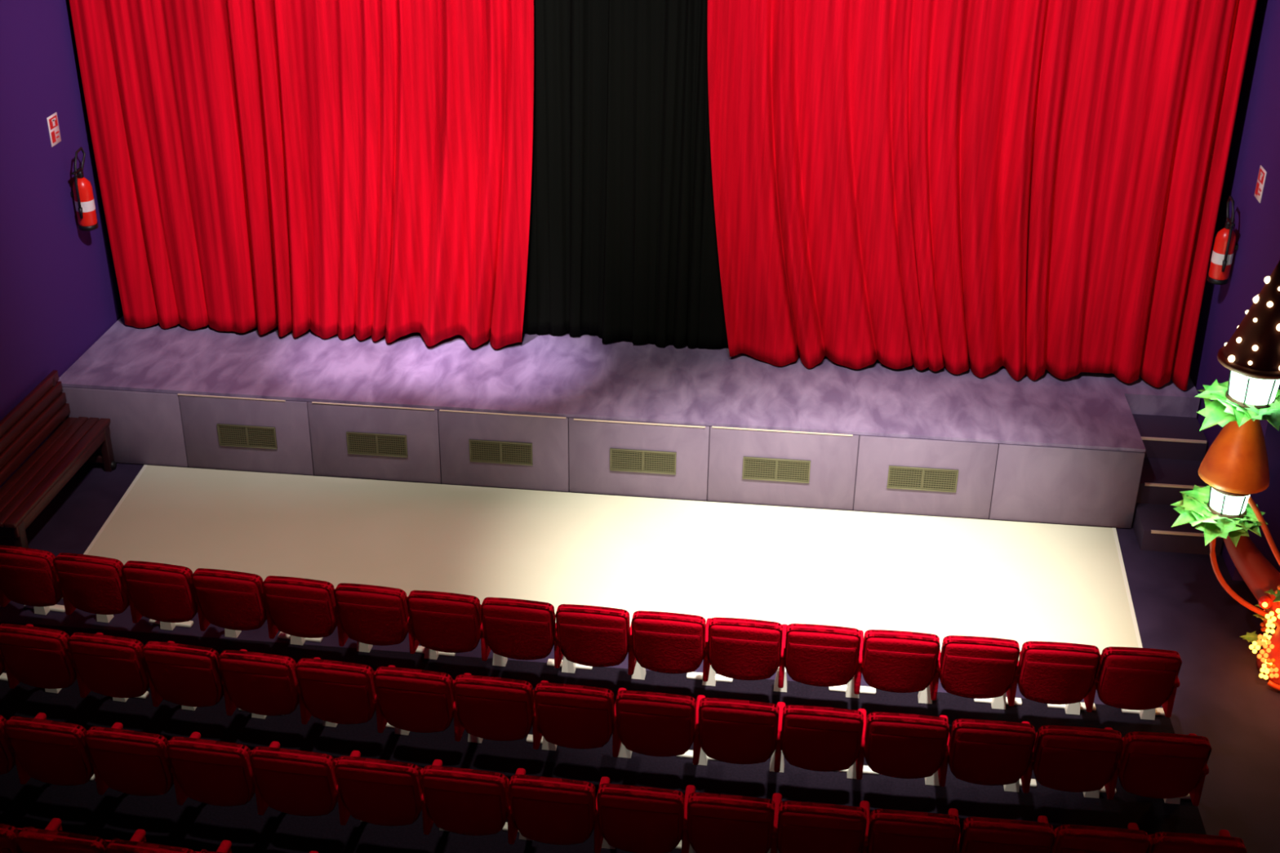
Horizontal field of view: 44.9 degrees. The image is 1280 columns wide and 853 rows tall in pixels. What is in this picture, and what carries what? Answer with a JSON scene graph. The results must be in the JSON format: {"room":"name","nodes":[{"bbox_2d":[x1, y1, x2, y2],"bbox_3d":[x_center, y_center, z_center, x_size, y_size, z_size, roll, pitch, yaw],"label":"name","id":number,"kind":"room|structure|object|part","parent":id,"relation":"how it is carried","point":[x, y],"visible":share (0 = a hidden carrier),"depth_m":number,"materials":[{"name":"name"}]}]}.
{"room":"auditorium","nodes":[
{"label":"auditorium","id":0,"kind":"room"},
{"bbox_2d":[0,0,123,488],"bbox_3d":[-6.124,-0.961,7.316,0.200,9.000,16.060,3,28,5],"label":"wall","id":1,"kind":"structure","parent":0,"point":[60,295],"depth_m":13.90,"materials":[{"name":"purple paint"}]},
{"bbox_2d":[46,112,61,146],"bbox_3d":[-5.308,-2.690,14.023,0.013,0.270,0.190,3,28,5],"label":"fire extinguisher sign","id":2,"kind":"object","parent":1,"relation":"attached to","point":[52,121],"visible":1,"depth_m":14.01,"materials":[{"name":"white"}]},
{"bbox_2d":[70,146,97,231],"bbox_3d":[-5.197,-2.209,14.436,0.243,0.761,0.207,-23,36,-38],"label":"fire extinguisher","id":3,"kind":"object","parent":1,"relation":"attached to","point":[82,193],"visible":1,"depth_m":14.41,"materials":[{"name":"red metal"}]},
{"bbox_2d":[0,462,1279,852],"bbox_3d":[-0.382,3.468,8.910,11.870,0.216,16.060,3,28,5],"label":"floor","id":4,"kind":"structure","parent":0,"point":[1180,605],"depth_m":12.60,"materials":[{"name":"carpet"}]},
{"bbox_2d":[0,650,8,680],"bbox_3d":[-4.754,1.614,11.120,0.703,0.960,0.688,6,28,9],"label":"seat","id":5,"kind":"object","parent":4,"relation":"on","point":[3,677],"visible":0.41,"depth_m":10.87,"materials":[{"name":"red"}]},
{"bbox_2d":[0,715,15,774],"bbox_3d":[-4.263,2.097,10.199,0.578,0.956,0.653,5,28,9],"label":"seat","id":6,"kind":"object","parent":4,"relation":"on","point":[7,762],"visible":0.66,"depth_m":9.87,"materials":[{"name":"red fabric"}]},
{"bbox_2d":[0,822,34,852],"bbox_3d":[-3.889,2.554,9.332,0.703,0.960,0.688,5,28,8],"label":"seat","id":7,"kind":"object","parent":4,"relation":"on","point":[8,833],"visible":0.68,"depth_m":8.86,"materials":[{"name":"red fabric"}]},
{"bbox_2d":[0,545,65,614],"bbox_3d":[-4.656,1.194,11.931,0.703,0.960,0.688,6,28,9],"label":"seat","id":8,"kind":"object","parent":4,"relation":"on","point":[28,577],"visible":0.84,"depth_m":11.54,"materials":[{"name":"red fabric"}]},
{"bbox_2d":[0,623,76,693],"bbox_3d":[-4.165,1.677,11.010,0.578,0.956,0.653,5,28,9],"label":"seat","id":9,"kind":"object","parent":4,"relation":"on","point":[39,657],"visible":0.92,"depth_m":10.63,"materials":[{"name":"red fabric"}]},
{"bbox_2d":[3,712,94,785],"bbox_3d":[-3.790,2.135,10.144,0.703,0.960,0.688,5,28,8],"label":"seat","id":10,"kind":"object","parent":4,"relation":"on","point":[56,753],"visible":0.94,"depth_m":9.73,"materials":[{"name":"red fabric"},{"name":"cream metal"}]},
{"bbox_2d":[0,369,116,547],"bbox_3d":[-5.246,0.357,13.531,0.534,0.958,1.920,3,28,5],"label":"park bench","id":11,"kind":"object","parent":4,"relation":"on","point":[41,477],"visible":0.87,"depth_m":13.60,"materials":[{"name":"brown wood"}]},
{"bbox_2d":[15,817,119,852],"bbox_3d":[-3.298,2.614,9.229,0.578,0.956,0.653,5,28,8],"label":"seat","id":12,"kind":"object","parent":4,"relation":"on","point":[51,839],"visible":0.93,"depth_m":8.77,"materials":[{"name":"red fabric"}]},
{"bbox_2d":[53,552,129,622],"bbox_3d":[-4.066,1.258,11.821,0.578,0.956,0.653,5,28,9],"label":"seat","id":13,"kind":"object","parent":4,"relation":"on","point":[95,584],"visible":0.95,"depth_m":11.45,"materials":[{"name":"red fabric"}]},
{"bbox_2d":[66,632,150,702],"bbox_3d":[-3.692,1.715,10.955,0.703,0.960,0.688,5,28,8],"label":"seat","id":14,"kind":"object","parent":4,"relation":"on","point":[114,667],"visible":0.97,"depth_m":10.55,"materials":[{"name":"red fabric"},{"name":"cream metal"}]},
{"bbox_2d":[83,722,173,795],"bbox_3d":[-3.199,2.195,10.040,0.578,0.956,0.653,5,28,8],"label":"seat","id":15,"kind":"object","parent":4,"relation":"on","point":[133,762],"visible":0.92,"depth_m":9.65,"materials":[{"name":"red fabric"}]},
{"bbox_2d":[104,829,206,852],"bbox_3d":[-2.824,2.649,9.179,0.703,0.960,0.688,5,28,8],"label":"seat","id":16,"kind":"object","parent":4,"relation":"on","point":[138,843],"visible":0.98,"depth_m":8.71,"materials":[{"name":"red fabric"}]},
{"bbox_2d":[120,560,197,630],"bbox_3d":[-3.593,1.295,11.766,0.703,0.960,0.688,5,28,8],"label":"seat","id":17,"kind":"object","parent":4,"relation":"on","point":[163,593],"visible":0.94,"depth_m":11.37,"materials":[{"name":"red fabric"}]},
{"bbox_2d":[141,640,223,710],"bbox_3d":[-3.101,1.775,10.851,0.578,0.956,0.653,5,28,8],"label":"seat","id":18,"kind":"object","parent":4,"relation":"on","point":[189,677],"visible":0.94,"depth_m":10.47,"materials":[{"name":"red fabric"},{"name":"cream metal"}]},
{"bbox_2d":[165,731,255,806],"bbox_3d":[-2.726,2.230,9.990,0.703,0.960,0.688,5,28,8],"label":"seat","id":19,"kind":"object","parent":4,"relation":"on","point":[208,771],"visible":0.94,"depth_m":9.58,"materials":[{"name":"red fabric"}]},
{"bbox_2d":[200,840,232,852],"bbox_3d":[-2.233,2.706,9.082,0.578,0.956,0.653,5,28,8],"label":"seat","id":20,"kind":"object","parent":4,"relation":"on","point":[224,846],"visible":1,"depth_m":9.10,"materials":[{"name":"red fabric"}]},
{"bbox_2d":[191,568,266,637],"bbox_3d":[-3.002,1.355,11.663,0.578,0.956,0.653,5,28,8],"label":"seat","id":21,"kind":"object","parent":4,"relation":"on","point":[234,602],"visible":0.94,"depth_m":11.29,"materials":[{"name":"red fabric"}]},
{"bbox_2d":[217,648,299,719],"bbox_3d":[-2.627,1.810,10.801,0.703,0.960,0.688,5,28,8],"label":"seat","id":22,"kind":"object","parent":4,"relation":"on","point":[261,685],"visible":0.96,"depth_m":10.40,"materials":[{"name":"red fabric"},{"name":"cream metal"}]},
{"bbox_2d":[248,741,337,816],"bbox_3d":[-2.134,2.286,9.893,0.578,0.956,0.653,5,28,8],"label":"seat","id":23,"kind":"object","parent":4,"relation":"on","point":[286,780],"visible":0.94,"depth_m":9.51,"materials":[{"name":"red fabric"},{"name":"cream metal"}]},
{"bbox_2d":[262,575,337,645],"bbox_3d":[-2.529,1.391,11.612,0.703,0.960,0.688,5,28,8],"label":"seat","id":24,"kind":"object","parent":4,"relation":"on","point":[303,610],"visible":0.91,"depth_m":11.22,"materials":[{"name":"red fabric"}]},
{"bbox_2d":[294,657,376,727],"bbox_3d":[-2.036,1.867,10.704,0.578,0.956,0.653,5,28,8],"label":"seat","id":25,"kind":"object","parent":4,"relation":"on","point":[334,692],"visible":0.96,"depth_m":10.32,"materials":[{"name":"red fabric"},{"name":"cream metal"}]},
{"bbox_2d":[333,582,408,652],"bbox_3d":[-1.937,1.447,11.515,0.578,0.956,0.653,5,28,8],"label":"seat","id":26,"kind":"object","parent":4,"relation":"on","point":[367,615],"visible":0.98,"depth_m":11.14,"materials":[{"name":"red fabric"}]},
{"bbox_2d":[333,750,423,826],"bbox_3d":[-1.661,2.319,9.848,0.703,0.960,0.688,5,28,7],"label":"seat","id":27,"kind":"object","parent":4,"relation":"on","point":[380,792],"visible":0.97,"depth_m":9.44,"materials":[{"name":"red fabric"},{"name":"cream metal"}]},
{"bbox_2d":[373,665,454,735],"bbox_3d":[-1.562,1.899,10.659,0.703,0.960,0.688,5,28,7],"label":"seat","id":28,"kind":"object","parent":4,"relation":"on","point":[406,700],"visible":0.96,"depth_m":10.26,"materials":[{"name":"red fabric"},{"name":"cream metal"}]},
{"bbox_2d":[406,590,482,659],"bbox_3d":[-1.464,1.480,11.470,0.703,0.960,0.688,5,28,7],"label":"seat","id":29,"kind":"object","parent":4,"relation":"on","point":[442,623],"visible":0.98,"depth_m":11.08,"materials":[{"name":"red fabric"}]},
{"bbox_2d":[420,759,509,835],"bbox_3d":[-1.068,2.372,9.757,0.578,0.956,0.653,4,28,7],"label":"seat","id":30,"kind":"object","parent":4,"relation":"on","point":[460,801],"visible":0.97,"depth_m":9.38,"materials":[{"name":"red fabric"},{"name":"cream metal"}]},
{"bbox_2d":[453,672,534,742],"bbox_3d":[-0.969,1.952,10.568,0.578,0.956,0.653,4,28,7],"label":"seat","id":31,"kind":"object","parent":4,"relation":"on","point":[488,708],"visible":0.99,"depth_m":10.19,"materials":[{"name":"red fabric upholstery"},{"name":"cream metal"}]},
{"bbox_2d":[480,597,555,666],"bbox_3d":[-0.871,1.533,11.380,0.578,0.956,0.653,4,28,7],"label":"seat","id":32,"kind":"object","parent":4,"relation":"on","point":[512,628],"visible":0.99,"depth_m":11.01,"materials":[{"name":"red fabric"}]},
{"bbox_2d":[502,768,595,844],"bbox_3d":[-0.594,2.402,9.717,0.703,0.960,0.688,4,28,7],"label":"seat","id":33,"kind":"object","parent":4,"relation":"on","point":[541,809],"visible":0.99,"depth_m":9.31,"materials":[{"name":"red fabric upholstery"},{"name":"cream metal"}]},
{"bbox_2d":[526,680,614,751],"bbox_3d":[-0.495,1.982,10.528,0.703,0.960,0.688,4,28,7],"label":"seat","id":34,"kind":"object","parent":4,"relation":"on","point":[571,716],"visible":1,"depth_m":10.13,"materials":[{"name":"red fabric upholstery"},{"name":"cream metal"}]},
{"bbox_2d":[546,604,630,673],"bbox_3d":[-0.397,1.563,11.340,0.703,0.960,0.688,4,28,7],"label":"seat","id":35,"kind":"object","parent":4,"relation":"on","point":[586,637],"visible":1,"depth_m":10.95,"materials":[{"name":"red fabric upholstery"},{"name":"cream metal"}]},
{"bbox_2d":[593,776,684,852],"bbox_3d":[0.000,2.452,9.633,0.578,0.956,0.653,4,28,6],"label":"seat","id":36,"kind":"object","parent":4,"relation":"on","point":[633,819],"visible":1,"depth_m":9.25,"materials":[{"name":"red fabric upholstery"},{"name":"cream metal"}]},
{"bbox_2d":[57,315,1222,555],"bbox_3d":[-0.099,-0.061,14.645,10.538,0.804,2.205,3,28,5],"label":"stage","id":37,"kind":"object","parent":4,"relation":"on","point":[1089,449],"visible":0.88,"depth_m":14.14,"materials":[{"name":"purple concrete"}]},
{"bbox_3d":[-4.826,0.004,14.414,1.181,0.757,0.031,3,28,5],"label":"panel","id":38,"kind":"part","parent":37,"relation":"part of","materials":[{"name":"paint"}]},
{"bbox_3d":[-3.634,0.077,14.307,1.202,0.757,0.032,3,28,5],"label":"panel","id":39,"kind":"part","parent":37,"relation":"part of","materials":[{"name":"paint"}]},
{"bbox_2d":[216,423,277,449],"bbox_3d":[-3.627,0.093,14.283,0.550,0.225,0.018,3,28,5],"label":"ventilation grille","id":40,"kind":"object","parent":37,"relation":"attached to","point":[228,435],"visible":1,"depth_m":14.28,"materials":[{"name":"grey"}]},
{"bbox_2d":[69,0,533,349],"bbox_3d":[-3.063,-3.631,13.826,4.264,6.180,0.302,3,28,5],"label":"curtain","id":41,"kind":"object","parent":37,"relation":"on","point":[328,168],"visible":1,"depth_m":14.46,"materials":[{"name":"fabric"}]},
{"bbox_3d":[-2.430,0.150,14.200,1.202,0.757,0.029,3,28,5],"label":"panel","id":42,"kind":"part","parent":37,"relation":"part of","materials":[{"name":"paint"}]},
{"bbox_2d":[346,431,408,457],"bbox_3d":[-2.409,0.167,14.174,0.560,0.225,0.018,3,28,5],"label":"ventilation grille","id":43,"kind":"object","parent":37,"relation":"attached to","point":[357,443],"visible":1,"depth_m":14.17,"materials":[{"name":"grey"}]},
{"bbox_2d":[468,439,533,466],"bbox_3d":[-1.265,0.237,14.071,0.580,0.225,0.018,3,28,5],"label":"ventilation grille","id":44,"kind":"object","parent":37,"relation":"attached to","point":[480,451],"visible":1,"depth_m":14.07,"materials":[{"name":"grey"}]},
{"bbox_3d":[-1.238,0.223,14.091,1.182,0.757,0.033,3,28,5],"label":"panel","id":45,"kind":"part","parent":37,"relation":"part of","materials":[{"name":"paint"}]},
{"bbox_2d":[522,0,621,340],"bbox_3d":[-0.790,-3.668,13.970,1.354,6.189,0.155,3,28,5],"label":"curtain","id":46,"kind":"object","parent":37,"relation":"on","point":[565,273],"visible":0.62,"depth_m":14.61,"materials":[{"name":"black fabric"}]},
{"bbox_3d":[-0.015,0.297,13.982,1.262,0.757,0.030,3,28,5],"label":"panel","id":47,"kind":"part","parent":37,"relation":"part of","materials":[{"name":"paint"}]},
{"bbox_2d":[609,448,676,475],"bbox_3d":[0.027,0.316,13.955,0.600,0.225,0.018,3,28,5],"label":"ventilation grille","id":48,"kind":"object","parent":37,"relation":"attached to","point":[620,460],"visible":1,"depth_m":13.95,"materials":[{"name":"grey"}]},
{"bbox_2d":[601,0,728,349],"bbox_3d":[0.442,-3.533,13.744,1.553,6.189,0.134,3,28,5],"label":"curtain","id":49,"kind":"object","parent":37,"relation":"on","point":[662,286],"visible":0.66,"depth_m":14.44,"materials":[{"name":"black fabric"}]},
{"bbox_2d":[742,456,810,483],"bbox_3d":[1.220,0.388,13.848,0.600,0.225,0.018,3,28,5],"label":"ventilation grille","id":50,"kind":"object","parent":37,"relation":"attached to","point":[762,468],"visible":1,"depth_m":13.85,"materials":[{"name":"grey"}]},
{"bbox_3d":[1.273,0.376,13.866,1.312,0.757,0.031,3,28,5],"label":"panel","id":51,"kind":"part","parent":37,"relation":"part of","materials":[{"name":"paint"}]},
{"bbox_2d":[886,465,958,493],"bbox_3d":[2.507,0.467,13.732,0.610,0.225,0.018,3,28,5],"label":"ventilation grille","id":52,"kind":"object","parent":37,"relation":"attached to","point":[904,477],"visible":1,"depth_m":13.73,"materials":[{"name":"grey"}]},
{"bbox_3d":[2.530,0.453,13.753,1.202,0.757,0.033,3,28,5],"label":"panel","id":53,"kind":"part","parent":37,"relation":"part of","materials":[{"name":"paint"}]},
{"bbox_2d":[707,0,1257,390],"bbox_3d":[2.862,-3.283,13.319,4.595,6.179,0.312,3,28,5],"label":"curtain","id":54,"kind":"object","parent":37,"relation":"on","point":[1030,188],"visible":1,"depth_m":13.87,"materials":[{"name":"fabric"}]},
{"bbox_3d":[3.753,0.527,13.644,1.242,0.757,0.030,3,28,5],"label":"panel","id":55,"kind":"part","parent":37,"relation":"part of","materials":[{"name":"paint"}]},
{"bbox_2d":[612,688,696,758],"bbox_3d":[0.098,2.032,10.444,0.578,0.956,0.653,4,28,6],"label":"seat","id":56,"kind":"object","parent":4,"relation":"on","point":[655,724],"visible":1,"depth_m":10.07,"materials":[{"name":"red fabric upholstery"},{"name":"cream metal"}]},
{"bbox_2d":[627,610,706,679],"bbox_3d":[0.197,1.613,11.255,0.578,0.956,0.653,4,28,6],"label":"seat","id":57,"kind":"object","parent":4,"relation":"on","point":[665,642],"visible":1,"depth_m":10.89,"materials":[{"name":"red fabric"}]},
{"bbox_2d":[674,784,774,852],"bbox_3d":[0.474,2.479,9.598,0.703,0.960,0.688,4,28,6],"label":"seat","id":58,"kind":"object","parent":4,"relation":"on","point":[713,823],"visible":0.99,"depth_m":9.18,"materials":[{"name":"red fabric upholstery"},{"name":"cream metal"}]},
{"bbox_2d":[675,694,779,765],"bbox_3d":[0.573,2.059,10.409,0.703,0.960,0.688,4,28,6],"label":"seat","id":59,"kind":"object","parent":4,"relation":"on","point":[730,731],"visible":1,"depth_m":10.02,"materials":[{"name":"red fabric upholstery"},{"name":"cream metal"}]},
{"bbox_2d":[686,617,782,685],"bbox_3d":[0.671,1.640,11.220,0.703,0.960,0.688,4,28,6],"label":"seat","id":60,"kind":"object","parent":4,"relation":"on","point":[735,648],"visible":1,"depth_m":10.84,"materials":[{"name":"red fabric upholstery"},{"name":"cream metal"}]},
{"bbox_2d":[769,702,863,772],"bbox_3d":[1.168,2.106,10.332,0.578,0.956,0.653,4,28,6],"label":"seat","id":61,"kind":"object","parent":4,"relation":"on","point":[812,738],"visible":0.99,"depth_m":9.96,"materials":[{"name":"red fabric upholstery"},{"name":"cream metal"}]},
{"bbox_2d":[767,792,866,852],"bbox_3d":[1.069,2.526,9.520,0.578,0.956,0.653,4,28,6],"label":"seat","id":62,"kind":"object","parent":4,"relation":"on","point":[799,827],"visible":0.99,"depth_m":9.10,"materials":[{"name":"red fabric"}]},
{"bbox_2d":[773,623,861,692],"bbox_3d":[1.266,1.687,11.143,0.578,0.956,0.653,4,28,6],"label":"seat","id":63,"kind":"object","parent":4,"relation":"on","point":[812,655],"visible":0.99,"depth_m":10.78,"materials":[{"name":"red fabric upholstery"},{"name":"cream metal"}]},
{"bbox_2d":[828,629,940,697],"bbox_3d":[1.741,1.711,11.113,0.703,0.960,0.688,4,28,5],"label":"seat","id":64,"kind":"object","parent":4,"relation":"on","point":[896,661],"visible":0.95,"depth_m":10.73,"materials":[{"name":"red fabric upholstery"},{"name":"cream metal"}]},
{"bbox_2d":[836,708,949,779],"bbox_3d":[1.643,2.131,10.302,0.703,0.960,0.688,4,28,5],"label":"seat","id":65,"kind":"object","parent":4,"relation":"on","point":[893,744],"visible":0.96,"depth_m":9.91,"materials":[{"name":"red fabric"}]},
{"bbox_2d":[859,800,959,852],"bbox_3d":[1.544,2.550,9.491,0.703,0.960,0.688,4,28,5],"label":"seat","id":66,"kind":"object","parent":4,"relation":"on","point":[887,830],"visible":0.99,"depth_m":9.04,"materials":[{"name":"red fabric"}]},
{"bbox_2d":[917,635,1020,703],"bbox_3d":[2.337,1.755,11.041,0.578,0.956,0.653,3,28,5],"label":"seat","id":67,"kind":"object","parent":4,"relation":"on","point":[973,667],"visible":0.95,"depth_m":10.68,"materials":[{"name":"red fabric upholstery"},{"name":"cream metal"}]},
{"bbox_2d":[924,715,1035,786],"bbox_3d":[2.238,2.174,10.230,0.578,0.956,0.653,3,28,5],"label":"seat","id":68,"kind":"object","parent":4,"relation":"on","point":[979,751],"visible":0.97,"depth_m":9.86,"materials":[{"name":"red fabric upholstery"},{"name":"cream metal"}]},
{"bbox_2d":[947,808,1054,852],"bbox_3d":[2.140,2.594,9.419,0.578,0.956,0.653,3,28,5],"label":"seat","id":69,"kind":"object","parent":4,"relation":"on","point":[978,834],"visible":0.94,"depth_m":8.97,"materials":[{"name":"red fabric"}]},
{"bbox_2d":[973,640,1100,709],"bbox_3d":[2.813,1.777,11.016,0.703,0.960,0.688,3,28,5],"label":"seat","id":70,"kind":"object","parent":4,"relation":"on","point":[1051,673],"visible":0.96,"depth_m":10.63,"materials":[{"name":"red fabric upholstery"},{"name":"cream metal"}]},
{"bbox_2d":[1003,721,1123,793],"bbox_3d":[2.714,2.196,10.205,0.703,0.960,0.688,3,28,5],"label":"seat","id":71,"kind":"object","parent":4,"relation":"on","point":[1067,758],"visible":0.92,"depth_m":9.81,"materials":[{"name":"red fabric upholstery"},{"name":"cream metal"}]},
{"bbox_2d":[1037,815,1150,852],"bbox_3d":[2.616,2.616,9.394,0.703,0.960,0.688,3,28,5],"label":"seat","id":72,"kind":"object","parent":4,"relation":"on","point":[1068,838],"visible":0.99,"depth_m":8.91,"materials":[{"name":"red fabric"}]},
{"bbox_2d":[1046,646,1182,719],"bbox_3d":[3.442,1.813,10.964,0.890,0.960,0.688,3,28,5],"label":"seat","id":73,"kind":"object","parent":4,"relation":"on","point":[1140,681],"visible":0.91,"depth_m":10.61,"materials":[{"name":"red fabric upholstery"},{"name":"cream metal"}]},
{"bbox_2d":[1083,727,1211,805],"bbox_3d":[3.343,2.233,10.152,0.890,0.960,0.688,3,28,5],"label":"seat","id":74,"kind":"object","parent":4,"relation":"on","point":[1171,767],"visible":0.95,"depth_m":9.78,"materials":[{"name":"red fabric upholstery"},{"name":"cream metal"}]},
{"bbox_2d":[1127,822,1246,852],"bbox_3d":[3.245,2.652,9.341,0.890,0.960,0.688,3,28,5],"label":"seat","id":75,"kind":"object","parent":4,"relation":"on","point":[1160,842],"visible":0.88,"depth_m":8.87,"materials":[{"name":"red fabric"}]},
{"bbox_2d":[1170,260,1279,690],"bbox_3d":[4.825,0.365,11.447,0.843,3.120,1.732,-21,34,-35],"label":"mushroom lamp","id":76,"kind":"object","parent":4,"relation":"on","point":[1235,466],"visible":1,"depth_m":11.64,"materials":[{"name":"brown ceramic"}]},
{"bbox_3d":[4.551,0.538,11.948,0.323,0.285,0.323,3,28,5],"label":"lantern frame","id":77,"kind":"part","parent":76,"relation":"part of","materials":[{"name":"black metal"}]},
{"bbox_3d":[4.551,0.547,11.953,0.289,0.204,0.289,3,28,5],"label":"lantern glass","id":78,"kind":"part","parent":76,"relation":"part of","materials":[{"name":"white glass"}]},
{"bbox_3d":[4.563,-0.341,11.492,0.399,0.345,0.399,3,28,5],"label":"lantern frame","id":79,"kind":"part","parent":76,"relation":"part of","materials":[{"name":"black metal"}]},
{"bbox_3d":[4.563,-0.326,11.499,0.357,0.252,0.357,3,28,5],"label":"lantern glass","id":80,"kind":"part","parent":76,"relation":"part of","materials":[{"name":"white glass"}]},
{"bbox_2d":[1189,0,1279,581],"bbox_3d":[5.040,-0.280,6.313,1.100,9.000,16.060,3,28,5],"label":"wall","id":81,"kind":"structure","parent":0,"point":[1255,139],"depth_m":13.19,"materials":[{"name":"purple paint"}]},
{"bbox_2d":[1207,195,1238,284],"bbox_3d":[5.102,-1.617,13.492,0.207,0.761,0.243,-16,32,-30],"label":"fire extinguisher","id":82,"kind":"object","parent":81,"relation":"attached to","point":[1224,246],"visible":1,"depth_m":13.46,"materials":[{"name":"red metal"}]},
{"bbox_2d":[1253,164,1266,203],"bbox_3d":[5.180,-2.025,12.924,0.013,0.270,0.190,3,28,5],"label":"fire extinguisher sign","id":83,"kind":"object","parent":81,"relation":"attached to","point":[1262,172],"visible":1,"depth_m":12.90,"materials":[{"name":"white"}]}
]}

